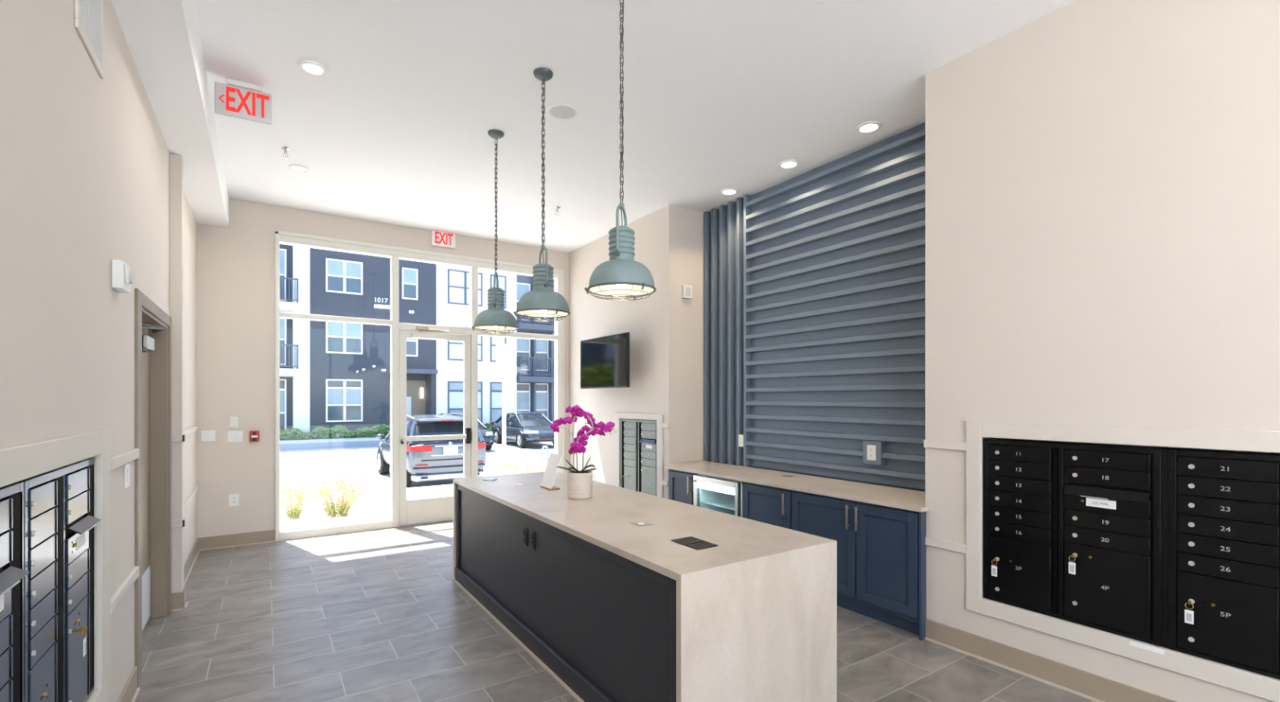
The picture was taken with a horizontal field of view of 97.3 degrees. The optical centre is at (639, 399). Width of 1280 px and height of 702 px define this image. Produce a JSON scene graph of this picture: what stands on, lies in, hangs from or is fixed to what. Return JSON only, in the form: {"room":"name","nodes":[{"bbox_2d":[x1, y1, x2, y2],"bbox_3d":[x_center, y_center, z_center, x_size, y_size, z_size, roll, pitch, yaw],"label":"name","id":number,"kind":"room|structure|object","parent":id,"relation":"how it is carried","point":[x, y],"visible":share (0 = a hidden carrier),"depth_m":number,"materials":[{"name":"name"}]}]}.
{"room":"apartment mail room","nodes":[
{"label":"apartment mail room","id":0,"kind":"room"},
{"bbox_2d":[0,0,196,701],"bbox_3d":[-1.794,-0.292,1.469,0.292,3.825,11.034,0,0,-34],"label":"wall","id":1,"kind":"structure","parent":0,"point":[90,178],"depth_m":2.32,"materials":[{"name":"beige paint"}]},
{"bbox_2d":[0,481,29,701],"bbox_3d":[-1.664,0.744,1.332,0.168,0.990,0.838,0,0,-34],"label":"mailbox","id":2,"kind":"object","parent":1,"relation":"attached to","point":[12,573],"visible":0.98,"depth_m":1.60,"materials":[{"name":"metal"}]},
{"bbox_2d":[0,429,110,701],"bbox_3d":[-1.854,0.739,1.710,0.020,1.206,2.033,0,0,-34],"label":"trim","id":3,"kind":"structure","parent":1,"relation":"attached to","point":[21,462],"depth_m":2.42,"materials":[{"name":"white paint"}]},
{"bbox_2d":[19,457,101,701],"bbox_3d":[-2.134,0.744,2.038,0.168,0.990,0.838,0,0,-34],"label":"mailbox","id":4,"kind":"object","parent":1,"relation":"attached to","point":[60,521],"visible":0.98,"depth_m":1.99,"materials":[{"name":"metal"}]},
{"bbox_2d":[71,626,87,657],"bbox_3d":[-2.084,0.904,2.095,0.030,0.110,0.040,0,0,33],"label":"key","id":5,"kind":"object","parent":4,"relation":"hanging from","point":[82,629],"visible":1,"depth_m":2.10,"materials":[{"name":"gold metal"}]},
{"bbox_2d":[74,0,104,79],"bbox_3d":[-2.267,-1.630,2.323,0.012,0.420,0.420,0,0,-34],"label":"air vent","id":6,"kind":"object","parent":1,"relation":"in","point":[89,15],"visible":1,"depth_m":2.35,"materials":[{"name":"white metal"}]},
{"bbox_2d":[111,259,133,293],"bbox_3d":[-2.518,-0.595,2.745,0.062,0.135,0.165,0,0,-34],"label":"fire alarm strobe","id":7,"kind":"object","parent":1,"relation":"attached to","point":[122,275],"visible":1,"depth_m":2.68,"materials":[{"name":"white plastic"}]},
{"bbox_2d":[110,565,139,615],"bbox_3d":[-2.611,0.958,2.848,0.022,0.055,0.695,0,0,-34],"label":"trim","id":8,"kind":"structure","parent":1,"relation":"attached to","point":[130,580],"depth_m":2.81,"materials":[{"name":"white paint"}]},
{"bbox_2d":[110,448,139,471],"bbox_3d":[-2.611,0.301,2.848,0.022,0.053,0.695,0,0,-34],"label":"trim","id":9,"kind":"structure","parent":1,"relation":"attached to","point":[121,460],"depth_m":2.81,"materials":[{"name":"white paint"}]},
{"bbox_2d":[124,462,129,488],"bbox_3d":[-2.683,0.400,2.947,0.012,0.125,0.100,0,0,-34],"label":"light switch","id":10,"kind":"object","parent":1,"relation":"attached to","point":[126,467],"visible":1,"depth_m":2.92,"materials":[{"name":"white plastic"}]},
{"bbox_2d":[134,288,171,688],"bbox_3d":[-3.256,0.500,3.671,0.261,2.240,1.370,0,0,-34],"label":"door","id":11,"kind":"structure","parent":1,"relation":"in","point":[153,338],"depth_m":4.14,"materials":[{"name":"beige paint"}]},
{"bbox_2d":[117,537,199,701],"bbox_3d":[-1.692,1.552,1.537,0.098,0.135,10.834,0,0,-34],"label":"baseboard","id":12,"kind":"structure","parent":1,"relation":"attached to","point":[130,693],"depth_m":4.31,"materials":[{"name":"beige paint"}]},
{"bbox_2d":[171,486,199,528],"bbox_3d":[-4.121,0.958,5.177,0.090,0.055,2.082,0,0,-34],"label":"trim","id":13,"kind":"structure","parent":1,"relation":"attached to","point":[179,523],"depth_m":4.91,"materials":[{"name":"white paint"}]},
{"bbox_2d":[171,425,199,442],"bbox_3d":[-4.121,0.301,5.177,0.090,0.053,2.082,0,0,-34],"label":"trim","id":14,"kind":"structure","parent":1,"relation":"attached to","point":[175,438],"depth_m":4.38,"materials":[{"name":"white paint"}]},
{"bbox_2d":[196,198,568,537],"bbox_3d":[-2.708,-0.292,7.465,5.430,3.825,0.160,0,0,-34],"label":"wall","id":15,"kind":"structure","parent":0,"point":[236,264],"depth_m":6.26,"materials":[{"name":"beige paint"}]},
{"bbox_2d":[200,430,215,441],"bbox_3d":[-4.653,0.395,6.066,0.125,0.120,0.012,0,0,-34],"label":"light switch","id":16,"kind":"object","parent":15,"relation":"attached to","point":[206,435],"visible":1,"depth_m":6.06,"materials":[{"name":"white plastic"}]},
{"bbox_2d":[228,416,238,428],"bbox_3d":[-4.467,0.255,6.187,0.085,0.125,0.016,0,0,-34],"label":"keypad","id":17,"kind":"object","parent":15,"relation":"attached to","point":[233,421],"visible":1,"depth_m":6.18,"materials":[{"name":"white plastic"}]},
{"bbox_2d":[228,493,239,506],"bbox_3d":[-4.464,1.110,6.192,0.095,0.135,0.012,0,0,-34],"label":"power outlet","id":18,"kind":"object","parent":15,"relation":"attached to","point":[233,499],"visible":1,"depth_m":6.19,"materials":[{"name":"white plastic"}]},
{"bbox_2d":[227,430,243,442],"bbox_3d":[-4.455,0.410,6.198,0.140,0.125,0.012,0,0,-34],"label":"light switch","id":19,"kind":"object","parent":15,"relation":"attached to","point":[233,436],"visible":1,"depth_m":6.20,"materials":[{"name":"white plastic"}]},
{"bbox_2d":[198,529,276,551],"bbox_3d":[-4.432,1.552,6.205,0.712,0.135,0.026,0,0,-34],"label":"baseboard","id":20,"kind":"structure","parent":15,"relation":"attached to","point":[265,536],"depth_m":6.20,"materials":[{"name":"beige paint"}]},
{"bbox_2d":[249,430,259,441],"bbox_3d":[-4.296,0.412,6.273,0.088,0.120,0.062,0,0,-34],"label":"fire alarm pull","id":21,"kind":"object","parent":15,"relation":"attached to","point":[254,435],"visible":1,"depth_m":6.26,"materials":[{"name":"red plastic"}]},
{"bbox_2d":[275,230,564,542],"bbox_3d":[-2.672,-0.151,7.445,3.617,3.542,0.134,0,0,-34],"label":"window","id":22,"kind":"structure","parent":15,"relation":"in","point":[395,254],"depth_m":7.12,"materials":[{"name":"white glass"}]},
{"bbox_2d":[399,325,471,527],"bbox_3d":[-2.681,0.340,7.405,0.917,2.560,0.209,0,0,-34],"label":"door","id":23,"kind":"structure","parent":22,"relation":"attached to","point":[413,512],"depth_m":7.30,"materials":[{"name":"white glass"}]},
{"bbox_2d":[431,229,455,248],"bbox_3d":[-2.591,-2.105,7.416,0.300,0.200,0.052,0,0,-34],"label":"exit sign","id":24,"kind":"object","parent":15,"relation":"attached to","point":[438,238],"visible":1,"depth_m":7.39,"materials":[{"name":"white plastic"}]},
{"bbox_2d":[135,520,1095,701],"bbox_3d":[0.252,1.680,2.868,5.600,0.120,11.094,0,0,-34],"label":"floor","id":25,"kind":"structure","parent":0,"point":[375,615],"depth_m":3.73,"materials":[{"name":"grey tile"}]},
{"bbox_2d":[452,484,675,701],"bbox_3d":[-0.359,1.183,3.930,0.970,0.873,3.314,0,0,-34],"label":"base cabinet","id":26,"kind":"object","parent":25,"relation":"on","point":[601,622],"visible":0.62,"depth_m":3.15,"materials":[{"name":"wood"}]},
{"bbox_2d":[522,527,527,546],"bbox_3d":[-0.764,0.910,3.732,0.012,0.115,0.070,0,0,-34],"label":"power outlet","id":27,"kind":"object","parent":26,"relation":"attached to","point":[524,530],"visible":1,"depth_m":3.72,"materials":[{"name":"black metal"}]},
{"bbox_2d":[530,530,535,550],"bbox_3d":[-0.692,0.910,3.624,0.012,0.115,0.070,0,0,-34],"label":"power outlet","id":28,"kind":"object","parent":26,"relation":"attached to","point":[532,533],"visible":1,"depth_m":3.61,"materials":[{"name":"black metal"}]},
{"bbox_2d":[453,471,836,701],"bbox_3d":[-0.342,1.167,3.941,0.990,0.907,3.322,0,0,-34],"label":"countertop","id":29,"kind":"structure","parent":26,"relation":"on","point":[756,610],"depth_m":2.68,"materials":[{"name":"beige stone"}]},
{"bbox_2d":[482,477,497,480],"bbox_3d":[-1.328,0.707,4.979,0.120,0.012,0.120,0,0,-34],"label":"pad","id":30,"kind":"object","parent":29,"relation":"on","point":[486,478],"visible":1,"depth_m":4.96,"materials":[{"name":"paper"}]},
{"bbox_2d":[539,452,562,490],"bbox_3d":[-0.716,0.576,4.509,0.108,0.275,0.200,0,0,-34],"label":"card holder","id":31,"kind":"object","parent":29,"relation":"on","point":[554,459],"visible":1,"depth_m":4.50,"materials":[{"name":"white plastic"}]},
{"bbox_2d":[550,404,616,499],"bbox_3d":[-0.407,0.375,4.070,0.459,0.677,0.181,0,0,7],"label":"potted orchid","id":32,"kind":"object","parent":29,"relation":"on","point":[580,483],"visible":1,"depth_m":4.04,"materials":[{"name":"purple plant"}]},
{"bbox_2d":[630,521,653,526],"bbox_3d":[0.008,0.709,3.208,0.090,0.008,0.100,0,0,-34],"label":"plate","id":33,"kind":"object","parent":29,"relation":"on","point":[638,523],"visible":1,"depth_m":3.19,"materials":[{"name":"metal"}]},
{"bbox_2d":[671,536,718,550],"bbox_3d":[0.267,0.709,2.779,0.132,0.008,0.210,0,0,-34],"label":"hatch","id":34,"kind":"object","parent":29,"relation":"on","point":[694,543],"visible":1,"depth_m":2.76,"materials":[{"name":"grey metal"}]},
{"bbox_2d":[668,468,697,504],"bbox_3d":[0.461,1.188,5.993,0.172,0.863,0.465,0,0,-34],"label":"base cabinet","id":35,"kind":"object","parent":25,"relation":"on","point":[680,482],"visible":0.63,"depth_m":5.97,"materials":[{"name":"blue wood"}]},
{"bbox_2d":[691,474,743,517],"bbox_3d":[0.974,1.188,5.641,0.684,0.863,0.660,0,0,-34],"label":"fridge","id":36,"kind":"object","parent":25,"relation":"on","point":[721,495],"visible":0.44,"depth_m":5.71,"materials":[{"name":"metal"}]},
{"bbox_2d":[701,485,734,495],"bbox_3d":[1.007,0.916,5.667,0.520,0.008,0.583,0,0,-34],"label":"shelf","id":37,"kind":"object","parent":36,"relation":"attached to","point":[721,489],"depth_m":5.70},
{"bbox_2d":[701,497,734,510],"bbox_3d":[1.007,1.056,5.667,0.520,0.008,0.583,0,0,-34],"label":"shelf","id":38,"kind":"object","parent":36,"relation":"attached to","point":[726,503],"depth_m":5.74,"materials":[{"name":"glass"}]},
{"bbox_2d":[742,481,792,529],"bbox_3d":[1.344,1.188,5.116,0.670,0.863,0.575,0,0,-34],"label":"base cabinet","id":39,"kind":"object","parent":25,"relation":"on","point":[771,505],"visible":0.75,"depth_m":4.94,"materials":[{"name":"blue wood"}]},
{"bbox_2d":[791,490,926,640],"bbox_3d":[1.819,1.188,4.404,0.670,0.863,1.126,0,0,-34],"label":"base cabinet","id":40,"kind":"object","parent":25,"relation":"on","point":[882,550],"visible":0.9,"depth_m":4.07,"materials":[{"name":"blue wood"}]},
{"bbox_2d":[664,460,928,512],"bbox_3d":[1.311,0.740,5.198,0.665,0.030,3.029,0,0,-34],"label":"countertop","id":41,"kind":"structure","parent":40,"relation":"on","point":[893,497],"depth_m":4.74,"materials":[{"name":"beige stone"}]},
{"bbox_2d":[193,0,1075,252],"bbox_3d":[0.352,-2.280,2.898,5.800,0.150,11.234,0,0,-34],"label":"ceiling","id":42,"kind":"structure","parent":0,"point":[717,94],"depth_m":4.13,"materials":[{"name":"white paint"}]},
{"bbox_2d":[111,0,229,227],"bbox_3d":[-1.638,-2.042,1.573,0.327,0.327,10.834,0,0,-34],"label":"ceiling","id":43,"kind":"structure","parent":42,"relation":"attached to","point":[162,37],"depth_m":3.46,"materials":[{"name":"white paint"}]},
{"bbox_2d":[214,78,271,124],"bbox_3d":[-2.765,-2.079,3.926,0.325,0.250,0.056,0,0,-30],"label":"exit sign","id":44,"kind":"object","parent":42,"relation":"hanging from","point":[237,99],"visible":1,"depth_m":3.91,"materials":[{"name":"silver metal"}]},
{"bbox_2d":[280,146,290,159],"bbox_3d":[-3.111,-2.159,4.943,0.076,0.092,0.076,0,0,-34],"label":"sprinkler","id":45,"kind":"object","parent":42,"relation":"attached to","point":[286,148],"visible":1,"depth_m":4.93,"materials":[{"name":"silver metal"}]},
{"bbox_2d":[288,164,309,172],"bbox_3d":[-3.246,-2.197,5.359,0.170,0.016,0.170,0,0,-34],"label":"recessed light","id":46,"kind":"object","parent":42,"relation":"in","point":[296,167],"visible":1,"depth_m":5.35,"materials":[{"name":"white plastic"}]},
{"bbox_2d":[297,59,327,75],"bbox_3d":[-2.170,-2.197,3.736,0.170,0.016,0.170,0,0,-34],"label":"recessed light","id":47,"kind":"object","parent":42,"relation":"in","point":[308,66],"visible":1,"depth_m":3.73,"materials":[{"name":"white plastic"}]},
{"bbox_2d":[471,128,518,333],"bbox_3d":[-1.189,-1.376,4.656,0.366,1.659,0.379,0,0,-30],"label":"pendant lamp","id":48,"kind":"object","parent":42,"relation":"hanging from","point":[495,318],"visible":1,"depth_m":4.60,"materials":[{"name":"metal"}]},
{"bbox_2d":[513,66,570,320],"bbox_3d":[-0.651,-1.371,3.800,0.366,1.669,0.379,0,0,-30],"label":"pendant lamp","id":49,"kind":"object","parent":42,"relation":"hanging from","point":[542,301],"visible":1,"depth_m":3.75,"materials":[{"name":"metal"}]},
{"bbox_2d":[554,206,560,215],"bbox_3d":[-0.951,-2.159,6.471,0.076,0.092,0.076,0,0,-34],"label":"sprinkler","id":50,"kind":"object","parent":42,"relation":"attached to","point":[557,208],"visible":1,"depth_m":6.46,"materials":[{"name":"silver metal"}]},
{"bbox_2d":[546,103,577,119],"bbox_3d":[-0.592,-2.200,4.313,0.236,0.009,0.236,0,0,-34],"label":"ceiling speaker","id":51,"kind":"object","parent":42,"relation":"attached to","point":[559,111],"visible":1,"depth_m":4.30,"materials":[{"name":"white plastic"}]},
{"bbox_2d":[549,105,575,118],"bbox_3d":[-0.592,-2.201,4.313,0.200,0.006,0.200,0,0,-34],"label":"grille","id":52,"kind":"object","parent":51,"relation":"attached to","point":[555,111],"depth_m":4.30,"materials":[{"name":"grey plastic"}]},
{"bbox_2d":[584,0,656,300],"bbox_3d":[-0.094,-1.371,2.988,0.366,1.669,0.379,0,0,-30],"label":"pendant lamp","id":53,"kind":"object","parent":42,"relation":"hanging from","point":[621,276],"visible":1,"depth_m":2.93,"materials":[{"name":"metal"}]},
{"bbox_2d":[720,187,737,195],"bbox_3d":[0.944,-2.197,5.961,0.190,0.016,0.190,0,0,-34],"label":"recessed light","id":54,"kind":"object","parent":42,"relation":"in","point":[727,191],"visible":1,"depth_m":5.96,"materials":[{"name":"white plastic"}]},
{"bbox_2d":[777,159,799,168],"bbox_3d":[1.391,-2.197,5.263,0.190,0.016,0.190,0,0,-34],"label":"recessed light","id":55,"kind":"object","parent":42,"relation":"in","point":[788,163],"visible":1,"depth_m":5.26,"materials":[{"name":"white plastic"}]},
{"bbox_2d":[856,120,881,133],"bbox_3d":[1.848,-2.197,4.549,0.190,0.016,0.190,0,0,-34],"label":"recessed light","id":56,"kind":"object","parent":42,"relation":"in","point":[868,126],"visible":1,"depth_m":4.54,"materials":[{"name":"white plastic"}]},
{"bbox_2d":[568,204,710,498],"bbox_3d":[-0.001,-0.292,7.660,0.888,3.825,2.516,0,0,-34],"label":"wall","id":57,"kind":"structure","parent":0,"point":[665,329],"depth_m":6.63,"materials":[{"name":"beige paint"}]},
{"bbox_2d":[580,332,629,388],"bbox_3d":[-0.374,-0.465,7.188,0.258,0.650,1.180,0,0,-34],"label":"television","id":58,"kind":"object","parent":57,"relation":"attached to","point":[604,360],"visible":1,"depth_m":7.03,"materials":[{"name":"black glass"}]},
{"bbox_2d":[620,418,656,496],"bbox_3d":[0.017,0.747,6.912,0.164,0.985,0.838,0,0,-34],"label":"mailbox","id":59,"kind":"object","parent":57,"relation":"attached to","point":[637,437],"visible":0.77,"depth_m":6.89,"materials":[{"name":"silver metal"}]},
{"bbox_2d":[614,412,663,497],"bbox_3d":[-0.030,0.744,6.886,0.020,1.146,1.054,0,0,-34],"label":"trim","id":60,"kind":"structure","parent":57,"relation":"attached to","point":[659,418],"depth_m":6.60,"materials":[{"name":"white paint"}]},
{"bbox_2d":[662,480,668,486],"bbox_3d":[0.289,0.958,6.407,0.020,0.055,0.106,0,0,-34],"label":"trim","id":61,"kind":"structure","parent":57,"relation":"attached to","point":[664,482],"depth_m":6.39,"materials":[{"name":"white paint"}]},
{"bbox_2d":[662,422,668,428],"bbox_3d":[0.289,0.301,6.407,0.020,0.053,0.106,0,0,-34],"label":"trim","id":62,"kind":"structure","parent":57,"relation":"attached to","point":[664,425],"depth_m":6.38,"materials":[{"name":"white paint"}]},
{"bbox_2d":[681,284,692,298],"bbox_3d":[0.543,-1.235,6.482,0.125,0.150,0.049,0,0,-34],"label":"fire alarm","id":63,"kind":"object","parent":57,"relation":"attached to","point":[686,291],"visible":1,"depth_m":6.46,"materials":[{"name":"white plastic"}]},
{"bbox_2d":[710,460,924,491],"bbox_3d":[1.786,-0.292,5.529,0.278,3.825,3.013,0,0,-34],"label":"backsplash","id":64,"kind":"structure","parent":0,"point":[861,482],"depth_m":5.24,"materials":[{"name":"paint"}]},
{"bbox_2d":[703,197,743,465],"bbox_3d":[0.966,-0.741,6.387,0.090,2.925,0.671,0,0,-34],"label":"panel","id":65,"kind":"object","parent":64,"relation":"attached to","point":[723,227],"visible":0.98,"depth_m":6.39,"materials":[{"name":"blue paint"}]},
{"bbox_2d":[738,434,743,447],"bbox_3d":[1.094,0.450,6.102,0.012,0.130,0.075,0,0,-34],"label":"power outlet","id":66,"kind":"object","parent":65,"relation":"attached to","point":[740,437],"visible":1,"depth_m":6.10,"materials":[{"name":"white plastic"}]},
{"bbox_2d":[743,122,924,489],"bbox_3d":[1.801,-0.741,5.134,0.090,2.925,2.332,0,0,-34],"label":"panel","id":67,"kind":"object","parent":64,"relation":"attached to","point":[834,251],"visible":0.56,"depth_m":5.11,"materials":[{"name":"blue paint"}]},
{"bbox_2d":[862,440,886,465],"bbox_3d":[1.998,0.455,4.799,0.094,0.200,0.170,0,0,-34],"label":"power outlet","id":68,"kind":"object","parent":67,"relation":"attached to","point":[873,451],"visible":0.99,"depth_m":4.76,"materials":[{"name":"white plastic"}]},
{"bbox_2d":[924,0,1279,701],"bbox_3d":[3.834,-0.292,1.836,0.963,3.825,5.405,0,0,-34],"label":"wall","id":69,"kind":"structure","parent":0,"point":[1102,177],"depth_m":3.01,"materials":[{"name":"beige paint"}]},
{"bbox_2d":[923,440,965,450],"bbox_3d":[2.003,0.301,3.698,0.020,0.053,0.280,0,0,-34],"label":"trim","id":70,"kind":"structure","parent":69,"relation":"attached to","point":[959,446],"depth_m":3.69,"materials":[{"name":"white paint"}]},
{"bbox_2d":[924,537,965,554],"bbox_3d":[2.003,0.958,3.698,0.020,0.055,0.280,0,0,-34],"label":"trim","id":71,"kind":"structure","parent":69,"relation":"attached to","point":[952,546],"depth_m":3.68,"materials":[{"name":"white paint"}]},
{"bbox_2d":[924,618,1176,701],"bbox_3d":[3.395,1.552,1.603,0.026,0.135,5.305,0,0,-34],"label":"baseboard","id":72,"kind":"structure","parent":69,"relation":"attached to","point":[1082,683],"depth_m":3.25,"materials":[{"name":"beige paint"}]},
{"bbox_2d":[982,438,1166,646],"bbox_3d":[2.416,0.744,3.194,0.143,0.990,0.838,0,0,-34],"label":"mailbox","id":73,"kind":"object","parent":69,"relation":"attached to","point":[1045,503],"visible":1,"depth_m":3.10,"materials":[{"name":"black metal"}]},
{"bbox_2d":[991,558,996,577],"bbox_3d":[2.157,1.020,3.428,0.030,0.110,0.040,0,0,33],"label":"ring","id":74,"kind":"object","parent":73,"relation":"hanging from","point":[993,568],"visible":1,"depth_m":3.42,"materials":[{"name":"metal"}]},
{"bbox_2d":[1068,553,1075,574],"bbox_3d":[2.377,0.904,3.098,0.030,0.110,0.040,0,0,33],"label":"tag","id":75,"kind":"object","parent":73,"relation":"hanging from","point":[1072,566],"visible":1,"depth_m":3.08,"materials":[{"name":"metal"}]},
{"bbox_2d":[965,421,1279,701],"bbox_3d":[2.602,0.739,2.798,0.020,1.196,1.888,0,0,-34],"label":"trim","id":76,"kind":"structure","parent":69,"relation":"attached to","point":[1261,686],"depth_m":3.01,"materials":[{"name":"white paint"}]},
{"bbox_2d":[1129,640,1164,655],"bbox_3d":[2.559,1.256,2.843,0.002,0.024,0.135,0,0,-34],"label":"sticker","id":77,"kind":"object","parent":69,"relation":"attached to","point":[1131,643],"visible":1,"depth_m":2.84,"materials":[{"name":"white paper"}]},
{"bbox_2d":[1161,448,1173,648],"bbox_3d":[2.656,0.744,2.833,0.092,0.990,0.024,0,0,-34],"label":"cabinet filler","id":78,"kind":"object","parent":69,"relation":"attached to","point":[1164,451],"visible":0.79,"depth_m":2.81,"materials":[{"name":"black metal"}]},
{"bbox_2d":[1168,448,1279,679],"bbox_3d":[2.896,0.744,2.473,0.143,0.990,0.838,0,0,-34],"label":"mailbox","id":79,"kind":"object","parent":69,"relation":"attached to","point":[1224,506],"visible":1,"depth_m":2.62,"materials":[{"name":"black metal"}]},
{"bbox_2d":[1184,600,1193,624],"bbox_3d":[2.637,1.020,2.707,0.030,0.110,0.040,0,0,33],"label":"tag","id":80,"kind":"object","parent":79,"relation":"hanging from","point":[1188,615],"visible":1,"depth_m":2.70,"materials":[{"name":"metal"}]},
{"label":"outside","id":81,"kind":"structure","parent":0,"visible":0},
{"bbox_2d":[280,435,514,450],"bbox_3d":[-11.497,2.035,26.279,70.000,0.530,3.490,0,0,-34],"label":"walkway","id":82,"kind":"structure","parent":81,"point":[359,443],"depth_m":23.45,"materials":[{"name":"grey concrete"}]},
{"bbox_2d":[280,422,492,439],"bbox_3d":[-11.615,1.481,27.351,14.183,0.684,1.378,0,0,-34],"label":"hedge","id":83,"kind":"object","parent":82,"relation":"on","point":[294,433],"visible":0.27,"depth_m":25.50,"materials":[{"name":"green plant"}]},
{"bbox_2d":[280,433,493,444],"bbox_3d":[-11.125,1.781,25.722,70.000,0.032,1.650,0,0,-34],"label":"paving","id":84,"kind":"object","parent":82,"relation":"on","point":[290,442],"depth_m":24.18,"materials":[{"name":"concrete"}]},
{"bbox_2d":[280,244,554,438],"bbox_3d":[-17.960,-3.470,29.670,35.000,11.020,10.700,0,0,-34],"label":"apartment building","id":85,"kind":"structure","parent":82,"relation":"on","point":[332,374],"depth_m":27.53,"materials":[{"name":"blue stone"}]},
{"bbox_2d":[373,304,390,308],"bbox_3d":[-12.547,-4.530,27.604,0.880,0.140,0.140,0,0,-34],"label":"lamp","id":86,"kind":"object","parent":85,"relation":"attached to","point":[375,306],"depth_m":27.53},
{"bbox_2d":[420,387,423,398],"bbox_3d":[-11.527,-0.330,29.744,0.130,0.540,0.090,0,0,-34],"label":"sconce","id":87,"kind":"object","parent":85,"relation":"attached to","point":[421,388],"depth_m":29.71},
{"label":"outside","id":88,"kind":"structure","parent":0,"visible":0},
{"bbox_2d":[280,440,554,498],"bbox_3d":[-6.322,2.030,18.510,70.000,0.420,15.180,0,0,-34],"label":"parking lot","id":89,"kind":"structure","parent":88,"point":[297,467],"depth_m":17.27,"materials":[{"name":"white concrete"}]},
{"bbox_2d":[376,413,485,487],"bbox_3d":[-5.518,1.202,14.598,2.229,1.676,4.515,0,0,-34],"label":"car","id":90,"kind":"object","parent":89,"relation":"on","point":[431,460],"visible":0.68,"depth_m":12.85,"materials":[{"name":"paint"}]},
{"bbox_2d":[376,434,387,439],"bbox_3d":[-6.688,0.981,14.614,0.300,0.152,0.120,0,0,-34],"label":"mirror","id":91,"kind":"object","parent":90,"relation":"attached to","point":[380,437],"depth_m":14.56,"materials":[{"name":"silver paint"}]},
{"bbox_2d":[406,445,431,452],"bbox_3d":[-4.948,1.095,12.481,0.621,0.130,0.227,0,0,-2],"label":"tail light","id":92,"kind":"object","parent":90,"relation":"attached to","point":[409,448],"depth_m":12.43,"materials":[{"name":"red plastic"}]},
{"bbox_2d":[477,441,485,448],"bbox_3d":[-3.785,1.095,13.256,0.227,0.130,0.621,0,0,25],"label":"tail light","id":93,"kind":"object","parent":90,"relation":"attached to","point":[481,445],"depth_m":13.22,"materials":[{"name":"red plastic"}]},
{"bbox_2d":[438,413,493,449],"bbox_3d":[-7.582,1.304,23.325,2.209,1.472,4.797,0,0,-34],"label":"dark saloon","id":94,"kind":"object","parent":89,"relation":"on","point":[487,436],"visible":0.27,"depth_m":22.30,"materials":[{"name":"paint"}]},
{"bbox_2d":[491,412,554,448],"bbox_3d":[-5.058,1.304,25.127,2.209,1.472,4.797,0,0,-34],"label":"grey saloon","id":95,"kind":"object","parent":89,"relation":"on","point":[522,428],"visible":0.79,"depth_m":24.08,"materials":[{"name":"paint"}]},
{"bbox_2d":[539,435,554,439],"bbox_3d":[-3.740,1.560,23.148,0.840,0.160,0.042,0,0,-34],"label":"grille","id":96,"kind":"object","parent":95,"relation":"attached to","point":[541,437],"depth_m":23.08,"materials":[{"name":"grey plastic"}]},
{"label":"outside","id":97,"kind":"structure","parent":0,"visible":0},
{"bbox_2d":[280,484,453,530],"bbox_3d":[-1.137,1.780,10.726,70.000,0.280,3.526,0,0,-34],"label":"walkway","id":98,"kind":"structure","parent":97,"point":[376,506],"depth_m":8.51,"materials":[{"name":"concrete"}]},
{"bbox_2d":[280,484,311,519],"bbox_3d":[-4.820,1.432,7.825,0.471,0.448,0.507,0,0,-34],"label":"flowering plant","id":99,"kind":"object","parent":98,"relation":"on","point":[295,512],"visible":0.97,"depth_m":7.78,"materials":[{"name":"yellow plant"}]},
{"bbox_2d":[305,474,367,516],"bbox_3d":[-4.313,1.388,8.003,0.776,0.537,0.860,0,0,-34],"label":"flowering plant","id":100,"kind":"object","parent":98,"relation":"on","point":[342,507],"visible":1,"depth_m":7.94,"materials":[{"name":"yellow plant"}]},
{"bbox_2d":[496,343,513,475],"bbox_3d":[-2.622,0.310,10.863,0.340,2.740,0.072,0,0,-34],"label":"sign post","id":101,"kind":"object","parent":98,"relation":"on","point":[504,353],"visible":0.84,"depth_m":10.84,"materials":[{"name":"white plastic"}]},
{"bbox_2d":[500,457,546,474],"bbox_3d":[-1.970,1.324,9.519,0.772,0.665,0.787,0,0,33],"label":"flowering plant","id":102,"kind":"object","parent":98,"relation":"on","point":[527,469],"visible":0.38,"depth_m":9.48,"materials":[{"name":"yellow plant"}]},
{"bbox_2d":[541,445,548,471],"bbox_3d":[-1.776,1.272,10.532,0.152,0.797,0.044,0,0,-34],"label":"bike rack","id":103,"kind":"object","parent":98,"relation":"on","point":[543,446],"visible":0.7,"depth_m":10.49,"materials":[{"name":"white metal"}]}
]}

